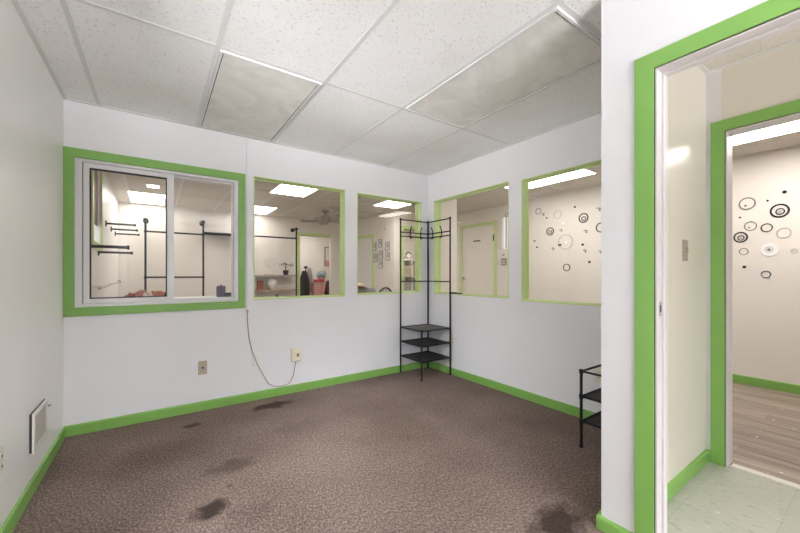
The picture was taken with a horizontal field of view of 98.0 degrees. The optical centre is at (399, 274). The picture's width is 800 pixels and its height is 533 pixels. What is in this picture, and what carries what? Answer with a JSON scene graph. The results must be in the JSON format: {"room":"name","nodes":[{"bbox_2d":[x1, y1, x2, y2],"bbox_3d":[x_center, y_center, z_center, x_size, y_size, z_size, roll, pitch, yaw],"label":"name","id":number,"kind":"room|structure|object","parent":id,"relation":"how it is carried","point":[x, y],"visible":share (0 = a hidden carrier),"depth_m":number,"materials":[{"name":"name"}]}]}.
{"room":"empty office room","nodes":[
{"label":"empty office room","id":0,"kind":"room"},
{"bbox_2d":[0,0,117,527],"bbox_3d":[-2.282,-0.058,2.249,0.100,2.374,12.100,0,0,-35],"label":"wall","id":1,"kind":"structure","parent":0,"point":[31,102],"depth_m":1.75,"materials":[{"name":"white paint"}]},
{"bbox_2d":[0,445,3,474],"bbox_3d":[-1.644,0.769,1.432,0.010,0.114,0.072,0,0,-35],"label":"wall outlet","id":2,"kind":"object","parent":1,"relation":"attached to","point":[1,446],"visible":1,"depth_m":1.44,"materials":[{"name":"white plastic"}]},
{"bbox_2d":[0,426,65,532],"bbox_3d":[-0.582,1.092,-0.087,0.013,0.075,6.123,0,0,-35],"label":"baseboard","id":3,"kind":"structure","parent":1,"relation":"attached to","point":[8,526],"depth_m":1.77,"materials":[{"name":"green paint"}]},
{"bbox_2d":[29,398,50,453],"bbox_3d":[-1.954,0.814,1.895,0.032,0.206,0.285,0,0,-35],"label":"air vent","id":4,"kind":"object","parent":1,"relation":"in","point":[38,419],"visible":1,"depth_m":1.86,"materials":[{"name":"white plastic"}]},
{"bbox_2d":[91,170,102,250],"bbox_3d":[-3.283,-0.736,3.720,0.091,0.950,0.780,0,0,-35],"label":"window","id":5,"kind":"structure","parent":1,"relation":"in","point":[94,174],"depth_m":3.83,"materials":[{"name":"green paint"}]},
{"bbox_2d":[94,170,97,225],"bbox_3d":[-3.281,-0.858,3.722,0.008,0.615,0.600,0,0,-35],"label":"blind","id":6,"kind":"object","parent":5,"relation":"attached to","point":[95,172],"depth_m":3.86,"materials":[{"name":"white plastic"}]},
{"bbox_2d":[92,280,120,289],"bbox_3d":[-3.449,0.111,4.105,0.109,0.063,2.080,0,0,-35],"label":"wall rail","id":7,"kind":"object","parent":1,"relation":"attached to","point":[118,281],"visible":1,"depth_m":3.70,"materials":[{"name":"silver metal"}]},
{"bbox_2d":[91,245,129,249],"bbox_3d":[-2.854,-0.274,3.423,0.305,0.080,0.080,0,0,-35],"label":"rod","id":8,"kind":"object","parent":1,"relation":"attached to","point":[127,247],"visible":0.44,"depth_m":3.42,"materials":[{"name":"metal"}]},
{"bbox_2d":[98,251,132,255],"bbox_3d":[-3.203,-0.249,3.923,0.305,0.080,0.080,0,0,-35],"label":"rod","id":9,"kind":"object","parent":1,"relation":"attached to","point":[99,252],"visible":0.88,"depth_m":3.91,"materials":[{"name":"metal"}]},
{"bbox_2d":[105,220,135,226],"bbox_3d":[-3.598,-0.649,4.489,0.305,0.080,0.080,0,0,-35],"label":"rod","id":10,"kind":"object","parent":1,"relation":"attached to","point":[106,223],"visible":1,"depth_m":4.47,"materials":[{"name":"metal"}]},
{"bbox_2d":[110,226,137,231],"bbox_3d":[-3.935,-0.642,4.973,0.305,0.080,0.080,0,0,-35],"label":"rod","id":11,"kind":"object","parent":1,"relation":"attached to","point":[111,228],"visible":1,"depth_m":4.96,"materials":[{"name":"metal"}]},
{"bbox_2d":[115,231,139,235],"bbox_3d":[-4.267,-0.633,5.448,0.305,0.080,0.080,0,0,-35],"label":"rod","id":12,"kind":"object","parent":1,"relation":"attached to","point":[115,231],"visible":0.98,"depth_m":5.42,"materials":[{"name":"metal"}]},
{"bbox_2d":[118,202,339,296],"bbox_3d":[-2.942,-0.058,7.105,4.374,2.374,0.100,0,0,-35],"label":"wall","id":13,"kind":"structure","parent":0,"point":[187,248],"depth_m":6.50,"materials":[{"name":"beige paint"}]},
{"bbox_2d":[297,232,330,295],"bbox_3d":[-1.910,0.104,7.767,0.787,2.050,0.036,0,0,-35],"label":"door frame","id":14,"kind":"structure","parent":13,"relation":"in","point":[298,233],"depth_m":7.55,"materials":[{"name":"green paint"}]},
{"bbox_2d":[63,99,456,425],"bbox_3d":[-0.825,-0.058,3.538,3.764,2.374,0.100,0,0,-35],"label":"wall","id":15,"kind":"structure","parent":0,"point":[114,365],"depth_m":3.06,"materials":[{"name":"white paint"}]},
{"bbox_2d":[63,146,244,316],"bbox_3d":[-1.881,-0.299,2.788,1.174,1.184,0.111,0,0,-35],"label":"window","id":16,"kind":"structure","parent":15,"relation":"in","point":[85,305],"depth_m":2.62,"materials":[{"name":"green paint"}]},
{"bbox_2d":[198,360,206,374],"bbox_3d":[-1.644,0.775,2.899,0.066,0.112,0.010,0,0,-35],"label":"wall outlet","id":17,"kind":"object","parent":15,"relation":"attached to","point":[202,365],"visible":1,"depth_m":2.90,"materials":[{"name":"plastic"}]},
{"bbox_2d":[64,362,426,436],"bbox_3d":[-0.991,1.092,3.352,3.279,0.075,0.013,0,0,-35],"label":"baseboard","id":18,"kind":"structure","parent":15,"relation":"attached to","point":[108,423],"depth_m":2.97,"materials":[{"name":"green paint"}]},
{"bbox_2d":[253,353,260,365],"bbox_3d":[-1.294,0.767,3.144,0.070,0.112,0.008,0,0,-35],"label":"wall plate","id":19,"kind":"object","parent":15,"relation":"attached to","point":[257,355],"visible":1,"depth_m":3.15,"materials":[{"name":"white plastic"}]},
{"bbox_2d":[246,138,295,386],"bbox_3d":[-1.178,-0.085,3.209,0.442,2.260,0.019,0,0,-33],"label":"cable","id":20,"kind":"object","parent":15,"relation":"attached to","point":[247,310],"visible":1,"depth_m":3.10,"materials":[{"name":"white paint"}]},
{"bbox_2d":[291,347,300,361],"bbox_3d":[-0.994,0.765,3.331,0.090,0.128,0.045,0,0,-35],"label":"phone jack","id":21,"kind":"object","parent":15,"relation":"attached to","point":[295,352],"visible":1,"depth_m":3.31,"materials":[{"name":"beige plastic"}]},
{"bbox_2d":[253,176,344,299],"bbox_3d":[-0.976,-0.332,3.432,0.905,1.118,0.104,0,0,-35],"label":"window","id":22,"kind":"structure","parent":15,"relation":"in","point":[257,178],"depth_m":3.52,"materials":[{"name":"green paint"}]},
{"bbox_2d":[357,193,420,294],"bbox_3d":[-0.132,-0.331,4.021,0.873,1.100,0.104,0,0,-35],"label":"window","id":23,"kind":"structure","parent":15,"relation":"in","point":[417,204],"depth_m":4.22,"materials":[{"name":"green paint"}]},
{"bbox_2d":[300,236,328,293],"bbox_3d":[-3.405,-0.058,8.781,5.534,2.374,0.100,0,0,-35],"label":"wall","id":24,"kind":"structure","parent":0,"point":[311,248],"depth_m":9.46,"materials":[{"name":"beige paint"}]},
{"bbox_2d":[324,247,328,265],"bbox_3d":[-1.996,-0.501,9.692,0.220,0.540,0.020,0,0,-35],"label":"framed print","id":25,"kind":"object","parent":24,"relation":"attached to","point":[326,249],"visible":0.62,"depth_m":9.66,"materials":[{"name":"white paper"}]},
{"bbox_2d":[358,212,390,291],"bbox_3d":[-0.646,-0.058,7.548,0.100,2.374,1.800,0,0,-35],"label":"wall","id":26,"kind":"structure","parent":0,"point":[375,225],"depth_m":7.11,"materials":[{"name":"beige paint"}]},
{"bbox_2d":[358,234,373,287],"bbox_3d":[-0.785,0.134,7.708,0.086,1.990,0.920,0,0,-35],"label":"door","id":27,"kind":"structure","parent":26,"relation":"in","point":[365,253],"depth_m":7.64,"materials":[{"name":"yellow paint"}]},
{"bbox_2d":[374,253,377,261],"bbox_3d":[-0.508,-0.355,7.249,0.016,0.170,0.140,0,0,-35],"label":"framed print","id":28,"kind":"object","parent":26,"relation":"attached to","point":[376,254],"visible":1,"depth_m":7.22,"materials":[{"name":"grey paper"}]},
{"bbox_2d":[378,239,381,247],"bbox_3d":[-0.405,-0.639,7.101,0.016,0.170,0.140,0,0,-35],"label":"framed print","id":29,"kind":"object","parent":26,"relation":"attached to","point":[379,240],"visible":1,"depth_m":7.11,"materials":[{"name":"grey paper"}]},
{"bbox_2d":[379,260,382,267],"bbox_3d":[-0.390,-0.213,7.081,0.016,0.170,0.140,0,0,-35],"label":"framed print","id":30,"kind":"object","parent":26,"relation":"attached to","point":[380,261],"visible":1,"depth_m":7.07,"materials":[{"name":"grey paper"}]},
{"bbox_2d":[379,250,382,258],"bbox_3d":[-0.390,-0.403,7.081,0.016,0.170,0.140,0,0,-35],"label":"framed print","id":31,"kind":"object","parent":26,"relation":"attached to","point":[380,252],"visible":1,"depth_m":7.06,"materials":[{"name":"grey paper"}]},
{"bbox_2d":[385,242,389,250],"bbox_3d":[-0.244,-0.561,6.872,0.016,0.170,0.140,0,0,-35],"label":"framed print","id":32,"kind":"object","parent":26,"relation":"attached to","point":[387,244],"visible":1,"depth_m":6.87,"materials":[{"name":"grey paper"}]},
{"bbox_2d":[386,252,389,260],"bbox_3d":[-0.239,-0.363,6.863,0.016,0.170,0.140,0,0,-35],"label":"framed print","id":33,"kind":"object","parent":26,"relation":"attached to","point":[387,253],"visible":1,"depth_m":6.85,"materials":[{"name":"grey paper"}]},
{"bbox_2d":[391,211,414,291],"bbox_3d":[0.980,-0.058,7.525,2.740,2.374,0.100,0,0,-35],"label":"wall","id":34,"kind":"structure","parent":0,"point":[395,222],"depth_m":6.75,"materials":[{"name":"beige paint"}]},
{"bbox_2d":[401,225,414,290],"bbox_3d":[0.363,0.084,7.086,0.915,2.090,0.119,0,0,-35],"label":"door frame","id":35,"kind":"structure","parent":34,"relation":"in","point":[403,228],"depth_m":6.79,"materials":[{"name":"yellow paint"}]},
{"bbox_2d":[12,367,799,532],"bbox_3d":[0.607,1.159,4.325,7.014,0.060,12.000,0,0,-35],"label":"floor","id":36,"kind":"structure","parent":0,"point":[442,452],"depth_m":2.01,"materials":[{"name":"carpet"}]},
{"bbox_2d":[174,296,216,297],"bbox_3d":[-3.404,0.752,5.490,1.540,0.755,1.000,0,0,-35],"label":"display table","id":37,"kind":"object","parent":36,"relation":"on","point":[190,296],"visible":0.02,"depth_m":5.70,"materials":[{"name":"white plastic"}]},
{"bbox_2d":[124,289,146,296],"bbox_3d":[-3.848,0.297,5.137,0.316,0.154,0.285,0,0,6],"label":"folded garment","id":38,"kind":"object","parent":37,"relation":"on","point":[140,292],"visible":0.31,"depth_m":5.06,"materials":[{"name":"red fabric"}]},
{"bbox_2d":[143,291,152,295],"bbox_3d":[-3.641,0.308,5.022,0.144,0.132,0.206,0,0,-35],"label":"folded garment","id":39,"kind":"object","parent":37,"relation":"on","point":[150,292],"visible":0.26,"depth_m":4.98,"materials":[{"name":"fabric"}]},
{"bbox_2d":[151,291,165,295],"bbox_3d":[-3.655,0.306,5.252,0.229,0.136,0.218,0,0,-35],"label":"folded garment","id":40,"kind":"object","parent":37,"relation":"on","point":[154,293],"visible":0.31,"depth_m":5.21,"materials":[{"name":"orange fabric"}]},
{"bbox_2d":[216,285,225,296],"bbox_3d":[-2.884,0.267,5.609,0.136,0.215,0.136,0,0,-35],"label":"canister","id":41,"kind":"object","parent":37,"relation":"on","point":[220,290],"visible":0.89,"depth_m":5.55,"materials":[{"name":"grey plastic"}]},
{"bbox_2d":[223,292,230,296],"bbox_3d":[-2.732,0.329,5.544,0.155,0.090,0.100,0,0,-35],"label":"box","id":42,"kind":"object","parent":37,"relation":"on","point":[225,294],"visible":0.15,"depth_m":5.49,"materials":[{"name":"black metal"}]},
{"bbox_2d":[143,217,298,295],"bbox_3d":[-3.270,0.066,6.629,2.635,2.127,0.305,0,0,-35],"label":"rack","id":43,"kind":"object","parent":36,"relation":"on","point":[145,220],"visible":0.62,"depth_m":6.29,"materials":[{"name":"metal"}]},
{"bbox_2d":[257,281,262,289],"bbox_3d":[-2.782,0.216,6.922,0.110,0.183,0.064,0,0,-35],"label":"box","id":44,"kind":"object","parent":43,"relation":"on","point":[259,283],"visible":0.98,"depth_m":6.89,"materials":[{"name":"orange cardboard"}]},
{"bbox_2d":[267,279,276,289],"bbox_3d":[-2.594,0.200,7.067,0.190,0.215,0.190,0,0,-35],"label":"round vase","id":45,"kind":"object","parent":43,"relation":"on","point":[272,283],"visible":1,"depth_m":7.01,"materials":[{"name":"white ceramic"}]},
{"bbox_2d":[280,263,292,274],"bbox_3d":[-2.359,-0.122,7.212,0.318,0.263,0.234,0,0,-21],"label":"potted plant","id":46,"kind":"object","parent":43,"relation":"on","point":[285,272],"visible":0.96,"depth_m":7.19,"materials":[{"name":"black plant"}]},
{"bbox_2d":[358,288,375,292],"bbox_3d":[-0.819,0.684,6.468,0.690,0.890,0.575,0,0,-35],"label":"armchair","id":47,"kind":"object","parent":36,"relation":"on","point":[360,290],"visible":0.03,"depth_m":6.27,"materials":[{"name":"grey fabric"}]},
{"bbox_2d":[358,283,366,287],"bbox_3d":[-0.738,0.193,6.247,0.320,0.092,0.320,0,0,-35],"label":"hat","id":48,"kind":"object","parent":47,"relation":"on","point":[360,285],"visible":0.57,"depth_m":6.17,"materials":[{"name":"beige fabric"}]},
{"bbox_2d":[379,287,391,291],"bbox_3d":[-0.344,0.669,6.085,0.380,0.922,0.386,0,0,-35],"label":"dining chair","id":49,"kind":"object","parent":36,"relation":"on","point":[383,288],"visible":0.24,"depth_m":5.94,"materials":[{"name":"metal"}]},
{"bbox_2d":[404,259,414,290],"bbox_3d":[0.229,0.379,8.671,0.580,1.500,0.280,0,0,-35],"label":"bookcase","id":50,"kind":"object","parent":36,"relation":"on","point":[407,262],"visible":0.12,"depth_m":8.61,"materials":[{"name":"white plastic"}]},
{"bbox_2d":[404,266,410,275],"bbox_3d":[0.115,-0.091,8.586,0.235,0.240,0.230,0,0,-35],"label":"storage box","id":51,"kind":"object","parent":50,"relation":"on","point":[407,269],"visible":0.51,"depth_m":8.49,"materials":[{"name":"beige cardboard"}]},
{"bbox_2d":[404,282,410,290],"bbox_3d":[0.115,0.274,8.586,0.235,0.240,0.230,0,0,-35],"label":"storage box","id":52,"kind":"object","parent":50,"relation":"on","point":[407,285],"visible":0.38,"depth_m":8.49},
{"bbox_2d":[405,252,410,258],"bbox_3d":[0.207,-0.470,8.632,0.168,0.199,0.136,0,0,-35],"label":"ornament","id":53,"kind":"object","parent":50,"relation":"on","point":[408,256],"visible":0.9,"depth_m":8.58,"materials":[{"name":"ceramic"}]},
{"bbox_2d":[399,217,450,380],"bbox_3d":[0.286,0.237,3.971,0.435,1.784,0.417,0,0,-35],"label":"rack","id":54,"kind":"object","parent":36,"relation":"on","point":[427,356],"visible":1,"depth_m":4.00,"materials":[{"name":"black metal"}]},
{"bbox_2d":[579,364,600,447],"bbox_3d":[1.463,0.874,2.244,0.439,0.511,0.402,0,0,-35],"label":"rack","id":55,"kind":"object","parent":36,"relation":"on","point":[594,420],"visible":0.26,"depth_m":2.27,"materials":[{"name":"black metal"}]},
{"bbox_3d":[-2.270,0.459,8.391,0.400,1.340,0.400,0,0,-35],"label":"rack","id":56,"kind":"object","parent":36,"relation":"on","visible":0},
{"bbox_2d":[300,271,309,295],"bbox_3d":[-2.260,0.229,8.227,0.240,0.640,0.140,0,0,-42],"label":"coat","id":57,"kind":"object","parent":56,"relation":"hanging from","point":[304,279],"visible":0.81,"depth_m":8.17,"materials":[{"name":"fabric"}]},
{"bbox_2d":[307,268,312,291],"bbox_3d":[-2.218,0.134,8.525,0.180,0.590,0.102,0,0,-25],"label":"coat","id":58,"kind":"object","parent":56,"relation":"hanging from","point":[309,272],"visible":0.49,"depth_m":8.49,"materials":[{"name":"grey fabric"}]},
{"bbox_3d":[-1.812,0.807,8.564,0.870,0.645,0.680,0,0,-35],"label":"table","id":59,"kind":"object","parent":36,"relation":"on","visible":0},
{"bbox_2d":[311,282,323,294],"bbox_3d":[-1.949,0.334,8.236,0.260,0.300,0.190,0,0,-35],"label":"gift box","id":60,"kind":"object","parent":59,"relation":"on","point":[316,288],"visible":0.98,"depth_m":8.17,"materials":[{"name":"cardboard"}]},
{"bbox_2d":[313,277,325,282],"bbox_3d":[-1.912,0.122,8.262,0.320,0.124,0.188,0,0,-35],"label":"bag","id":61,"kind":"object","parent":60,"relation":"on","point":[321,279],"visible":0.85,"depth_m":8.21,"materials":[{"name":"red plastic"}]},
{"bbox_2d":[317,271,325,293],"bbox_3d":[-1.930,0.193,8.579,0.208,0.584,0.205,0,0,1],"label":"ball","id":62,"kind":"object","parent":59,"relation":"on","point":[320,274],"visible":0.51,"depth_m":8.51,"materials":[{"name":"plastic"}]},
{"bbox_2d":[324,280,328,294],"bbox_3d":[-1.715,0.310,8.373,0.210,0.349,0.185,0,0,-18],"label":"bag","id":63,"kind":"object","parent":59,"relation":"on","point":[326,288],"visible":0.56,"depth_m":8.33,"materials":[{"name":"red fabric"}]},
{"bbox_2d":[17,0,799,221],"bbox_3d":[0.607,-1.255,4.325,7.014,0.060,12.000,0,0,-35],"label":"ceiling","id":64,"kind":"structure","parent":0,"point":[134,66],"depth_m":2.06,"materials":[{"name":"tile"}]},
{"bbox_2d":[126,190,165,204],"bbox_3d":[-4.045,-1.220,5.579,0.490,0.009,0.980,0,0,-35],"label":"recessed light","id":65,"kind":"object","parent":64,"relation":"in","point":[134,196],"visible":0.95,"depth_m":5.49,"materials":[{"name":"white plastic"}]},
{"bbox_2d":[145,183,160,188],"bbox_3d":[-3.405,-1.220,4.800,0.170,0.009,0.210,0,0,-35],"label":"recessed light","id":66,"kind":"object","parent":64,"relation":"in","point":[146,184],"visible":1,"depth_m":4.80,"materials":[{"name":"white plastic"}]},
{"bbox_2d":[103,171,414,221],"bbox_3d":[-1.800,-1.222,5.380,4.274,0.008,4.037,0,0,-35],"label":"trim","id":67,"kind":"structure","parent":64,"relation":"attached to","point":[104,173],"depth_m":5.73,"materials":[{"name":"white metal"}]},
{"bbox_2d":[199,49,321,141],"bbox_3d":[-1.074,-1.219,2.539,0.582,0.012,1.177,0,0,-35],"label":"recessed light","id":68,"kind":"object","parent":64,"relation":"in","point":[246,97],"visible":1,"depth_m":2.39,"materials":[{"name":"plastic"}]},
{"bbox_2d":[255,205,277,214],"bbox_3d":[-2.699,-1.220,6.549,0.570,0.009,0.870,0,0,-35],"label":"recessed light","id":69,"kind":"object","parent":64,"relation":"in","point":[264,210],"visible":0.52,"depth_m":6.50,"materials":[{"name":"white plastic"}]},
{"bbox_2d":[268,184,317,196],"bbox_3d":[-1.534,-1.220,5.038,0.550,0.009,0.680,0,0,-35],"label":"recessed light","id":70,"kind":"object","parent":64,"relation":"in","point":[282,189],"visible":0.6,"depth_m":5.04,"materials":[{"name":"white plastic"}]},
{"bbox_2d":[11,0,600,175],"bbox_3d":[0.757,-1.223,0.847,3.279,0.006,6.123,0,0,-35],"label":"ceiling grid","id":71,"kind":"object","parent":64,"relation":"attached to","point":[561,3],"depth_m":2.01,"materials":[{"name":"white metal"}]},
{"bbox_2d":[301,210,337,224],"bbox_3d":[-1.418,-1.090,6.677,0.882,0.269,0.884,0,0,-35],"label":"ceiling fan","id":72,"kind":"object","parent":64,"relation":"hanging from","point":[325,219],"visible":0.96,"depth_m":6.59,"materials":[{"name":"grey metal"}]},
{"bbox_2d":[327,205,380,216],"bbox_3d":[-0.870,-1.080,5.581,0.894,0.289,0.813,0,0,-35],"label":"ceiling fan","id":73,"kind":"object","parent":64,"relation":"hanging from","point":[329,206],"visible":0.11,"depth_m":5.26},
{"bbox_2d":[372,201,411,208],"bbox_3d":[-0.089,-1.220,5.999,0.520,0.009,0.660,0,0,-35],"label":"recessed light","id":74,"kind":"object","parent":64,"relation":"in","point":[389,204],"visible":0.6,"depth_m":6.04,"materials":[{"name":"white plastic"}]},
{"bbox_2d":[405,6,600,128],"bbox_3d":[0.615,-1.219,2.238,0.582,0.012,1.186,0,0,-35],"label":"recessed light","id":75,"kind":"object","parent":64,"relation":"in","point":[554,47],"visible":0.84,"depth_m":2.07,"materials":[{"name":"plastic"}]},
{"bbox_2d":[502,169,597,188],"bbox_3d":[1.903,-1.220,4.516,0.390,0.009,1.110,0,0,-35],"label":"recessed light","id":76,"kind":"object","parent":64,"relation":"in","point":[585,172],"visible":0.47,"depth_m":4.41,"materials":[{"name":"white plastic"}]},
{"bbox_2d":[732,120,799,145],"bbox_3d":[3.253,-1.220,2.739,0.470,0.009,1.110,0,0,-35],"label":"recessed light","id":77,"kind":"object","parent":64,"relation":"in","point":[792,127],"visible":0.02,"depth_m":3.00,"materials":[{"name":"white plastic"}]},
{"bbox_2d":[404,230,414,259],"bbox_3d":[-0.021,-0.058,9.046,2.640,2.374,0.060,0,0,-35],"label":"wall","id":78,"kind":"structure","parent":0,"point":[409,244],"depth_m":9.20,"materials":[{"name":"beige paint"}]},
{"bbox_2d":[428,41,799,449],"bbox_3d":[2.171,-0.058,1.773,0.100,2.374,6.223,0,0,-35],"label":"wall","id":79,"kind":"structure","parent":0,"point":[540,348],"depth_m":3.02,"materials":[{"name":"white paint"}]},
{"bbox_2d":[451,335,454,345],"bbox_3d":[0.596,0.744,3.934,0.010,0.112,0.070,0,0,-35],"label":"wall outlet","id":80,"kind":"object","parent":79,"relation":"attached to","point":[452,336],"visible":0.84,"depth_m":3.93,"materials":[{"name":"white plastic"}]},
{"bbox_2d":[434,181,508,298],"bbox_3d":[0.766,-0.332,3.787,0.104,1.118,1.090,0,0,-35],"label":"window","id":81,"kind":"structure","parent":79,"relation":"in","point":[437,204],"depth_m":4.20,"materials":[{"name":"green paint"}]},
{"bbox_2d":[429,361,594,418],"bbox_3d":[1.078,1.092,3.240,0.013,0.075,2.566,0,0,-35],"label":"baseboard","id":82,"kind":"structure","parent":79,"relation":"attached to","point":[551,403],"depth_m":3.22,"materials":[{"name":"green paint"}]},
{"bbox_2d":[521,159,600,306],"bbox_3d":[1.467,-0.315,2.782,0.104,1.112,1.083,0,0,-35],"label":"window","id":83,"kind":"structure","parent":79,"relation":"in","point":[525,182],"depth_m":3.19,"materials":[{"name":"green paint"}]},
{"bbox_2d":[594,367,600,382],"bbox_3d":[1.503,0.759,2.634,0.010,0.115,0.075,0,0,-35],"label":"wall outlet","id":84,"kind":"object","parent":79,"relation":"attached to","point":[597,370],"visible":0.65,"depth_m":2.64,"materials":[{"name":"beige plastic"}]},
{"bbox_2d":[697,38,799,74],"bbox_3d":[2.429,-1.222,0.398,1.050,0.008,3.472,0,0,-35],"label":"trim","id":85,"kind":"structure","parent":79,"relation":"attached to","point":[702,66],"depth_m":1.97,"materials":[{"name":"white wood"}]},
{"bbox_2d":[711,99,799,466],"bbox_3d":[2.222,0.109,1.688,0.119,2.040,1.071,0,0,-35],"label":"door frame","id":86,"kind":"structure","parent":79,"relation":"in","point":[722,131],"depth_m":2.06,"materials":[{"name":"green paint"}]},
{"bbox_2d":[731,463,799,488],"bbox_3d":[2.230,1.127,1.693,0.045,0.004,0.905,0,0,-35],"label":"trim","id":87,"kind":"structure","parent":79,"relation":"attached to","point":[733,464],"depth_m":1.94,"materials":[{"name":"white wood"}]},
{"bbox_2d":[457,146,799,384],"bbox_3d":[2.935,-0.058,4.584,0.100,2.374,7.160,0,0,-35],"label":"wall","id":88,"kind":"structure","parent":0,"point":[765,312],"depth_m":3.59,"materials":[{"name":"beige paint"}]},
{"bbox_2d":[459,220,496,294],"bbox_3d":[1.466,0.079,6.597,0.108,2.100,0.926,0,0,-35],"label":"door","id":89,"kind":"structure","parent":88,"relation":"in","point":[479,243],"depth_m":6.57,"materials":[{"name":"yellow paint"}]},
{"bbox_2d":[501,258,506,264],"bbox_3d":[1.815,-0.226,6.077,0.028,0.120,0.100,0,0,-35],"label":"keypad","id":90,"kind":"object","parent":88,"relation":"attached to","point":[503,260],"visible":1,"depth_m":6.06,"materials":[{"name":"grey plastic"}]},
{"bbox_2d":[503,217,507,248],"bbox_3d":[1.876,-0.726,6.096,0.055,0.550,0.171,0,0,-35],"label":"window","id":91,"kind":"structure","parent":88,"relation":"in","point":[505,220],"depth_m":6.10,"materials":[{"name":"white"}]},
{"bbox_2d":[546,227,553,235],"bbox_3d":[2.318,-0.667,5.375,0.006,0.126,0.126,0,0,-35],"label":"wall decal","id":92,"kind":"object","parent":88,"relation":"attached to","point":[550,232],"visible":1,"depth_m":5.37,"materials":[{"name":"paint"}]},
{"bbox_2d":[558,234,572,249],"bbox_3d":[2.458,-0.486,5.173,0.008,0.230,0.230,0,0,-35],"label":"wall decal","id":93,"kind":"object","parent":88,"relation":"attached to","point":[566,242],"visible":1,"depth_m":5.16,"materials":[{"name":"beige paint"}]},
{"bbox_2d":[578,213,588,222],"bbox_3d":[2.612,-0.807,4.954,0.006,0.140,0.140,0,0,-35],"label":"wall decal","id":94,"kind":"object","parent":88,"relation":"attached to","point":[582,213],"visible":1,"depth_m":4.95,"materials":[{"name":"paint"}]},
{"bbox_2d":[733,232,747,242],"bbox_3d":[3.543,-0.389,3.620,0.006,0.112,0.112,0,0,-35],"label":"wall decal","id":95,"kind":"object","parent":88,"relation":"attached to","point":[738,237],"visible":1,"depth_m":3.62,"materials":[{"name":"paint"}]},
{"bbox_2d":[739,197,755,209],"bbox_3d":[3.571,-0.731,3.580,0.006,0.128,0.128,0,0,-35],"label":"wall decal","id":96,"kind":"object","parent":88,"relation":"attached to","point":[746,197],"visible":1,"depth_m":3.58,"materials":[{"name":"grey paint"}]},
{"bbox_2d":[744,221,756,230],"bbox_3d":[3.585,-0.497,3.560,0.006,0.096,0.096,0,0,-35],"label":"wall decal","id":97,"kind":"object","parent":88,"relation":"attached to","point":[750,221],"visible":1,"depth_m":3.56,"materials":[{"name":"grey paint"}]},
{"bbox_2d":[732,374,799,393],"bbox_3d":[3.335,1.087,3.912,0.013,0.085,5.600,0,0,-35],"label":"baseboard","id":98,"kind":"structure","parent":88,"relation":"attached to","point":[764,383],"depth_m":3.46,"materials":[{"name":"green paint"}]},
{"bbox_2d":[759,270,772,278],"bbox_3d":[3.648,-0.003,3.470,0.006,0.097,0.097,0,0,-35],"label":"wall decal","id":99,"kind":"object","parent":88,"relation":"attached to","point":[760,272],"visible":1,"depth_m":3.47,"materials":[{"name":"paint"}]},
{"bbox_2d":[761,223,772,231],"bbox_3d":[3.651,-0.467,3.465,0.006,0.086,0.086,0,0,-35],"label":"wall decal","id":100,"kind":"object","parent":88,"relation":"attached to","point":[766,223],"visible":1,"depth_m":3.46,"materials":[{"name":"paint"}]},
{"bbox_2d":[761,243,778,255],"bbox_3d":[3.664,-0.247,3.447,0.006,0.128,0.128,0,0,-35],"label":"wall decal","id":101,"kind":"object","parent":88,"relation":"attached to","point":[770,249],"visible":1,"depth_m":3.45,"materials":[{"name":"white paint"}]},
{"bbox_2d":[770,204,789,217],"bbox_3d":[3.701,-0.624,3.393,0.006,0.136,0.136,0,0,-35],"label":"wall decal","id":102,"kind":"object","parent":88,"relation":"attached to","point":[787,206],"visible":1,"depth_m":3.39,"materials":[{"name":"paint"}]},
{"bbox_2d":[776,228,791,237],"bbox_3d":[3.717,-0.404,3.371,0.006,0.104,0.104,0,0,-35],"label":"wall decal","id":103,"kind":"object","parent":88,"relation":"attached to","point":[780,228],"visible":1,"depth_m":3.37,"materials":[{"name":"beige paint"}]},
{"bbox_2d":[494,136,799,198],"bbox_3d":[2.687,-1.222,2.986,2.135,0.008,4.823,0,0,-35],"label":"ceiling","id":104,"kind":"structure","parent":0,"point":[798,136],"depth_m":3.93,"materials":[{"name":"white"}]},
{"bbox_2d":[601,0,767,532],"bbox_3d":[1.944,-0.058,0.111,0.075,2.374,3.557,0,0,-35],"label":"wall","id":105,"kind":"structure","parent":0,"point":[631,30],"depth_m":1.48,"materials":[{"name":"white paint"}]},
{"bbox_2d":[596,514,632,532],"bbox_3d":[0.924,1.100,1.493,0.016,0.058,0.151,0,0,-35],"label":"baseboard","id":106,"kind":"structure","parent":105,"relation":"attached to","point":[603,524],"depth_m":1.51,"materials":[{"name":"green paint"}]},
{"bbox_2d":[635,0,799,532],"bbox_3d":[1.299,0.125,1.024,0.094,2.008,1.047,0,0,-35],"label":"door frame","id":107,"kind":"structure","parent":105,"relation":"attached to","point":[770,18],"depth_m":1.38,"materials":[{"name":"green paint"}]},
{"bbox_2d":[667,66,705,483],"bbox_3d":[1.422,-0.058,1.842,1.050,2.374,0.050,0,0,-35],"label":"wall","id":108,"kind":"structure","parent":0,"point":[686,89],"depth_m":1.92,"materials":[{"name":"beige paint"}]},
{"bbox_2d":[682,240,688,260],"bbox_3d":[1.565,-0.133,1.902,0.070,0.116,0.016,0,0,-35],"label":"light switch","id":109,"kind":"object","parent":108,"relation":"attached to","point":[685,250],"visible":1,"depth_m":1.89,"materials":[{"name":"plastic"}]},
{"bbox_2d":[667,449,708,501],"bbox_3d":[1.440,1.095,1.815,1.050,0.068,0.016,0,0,-35],"label":"baseboard","id":110,"kind":"structure","parent":108,"relation":"attached to","point":[679,481],"depth_m":1.89,"materials":[{"name":"green paint"}]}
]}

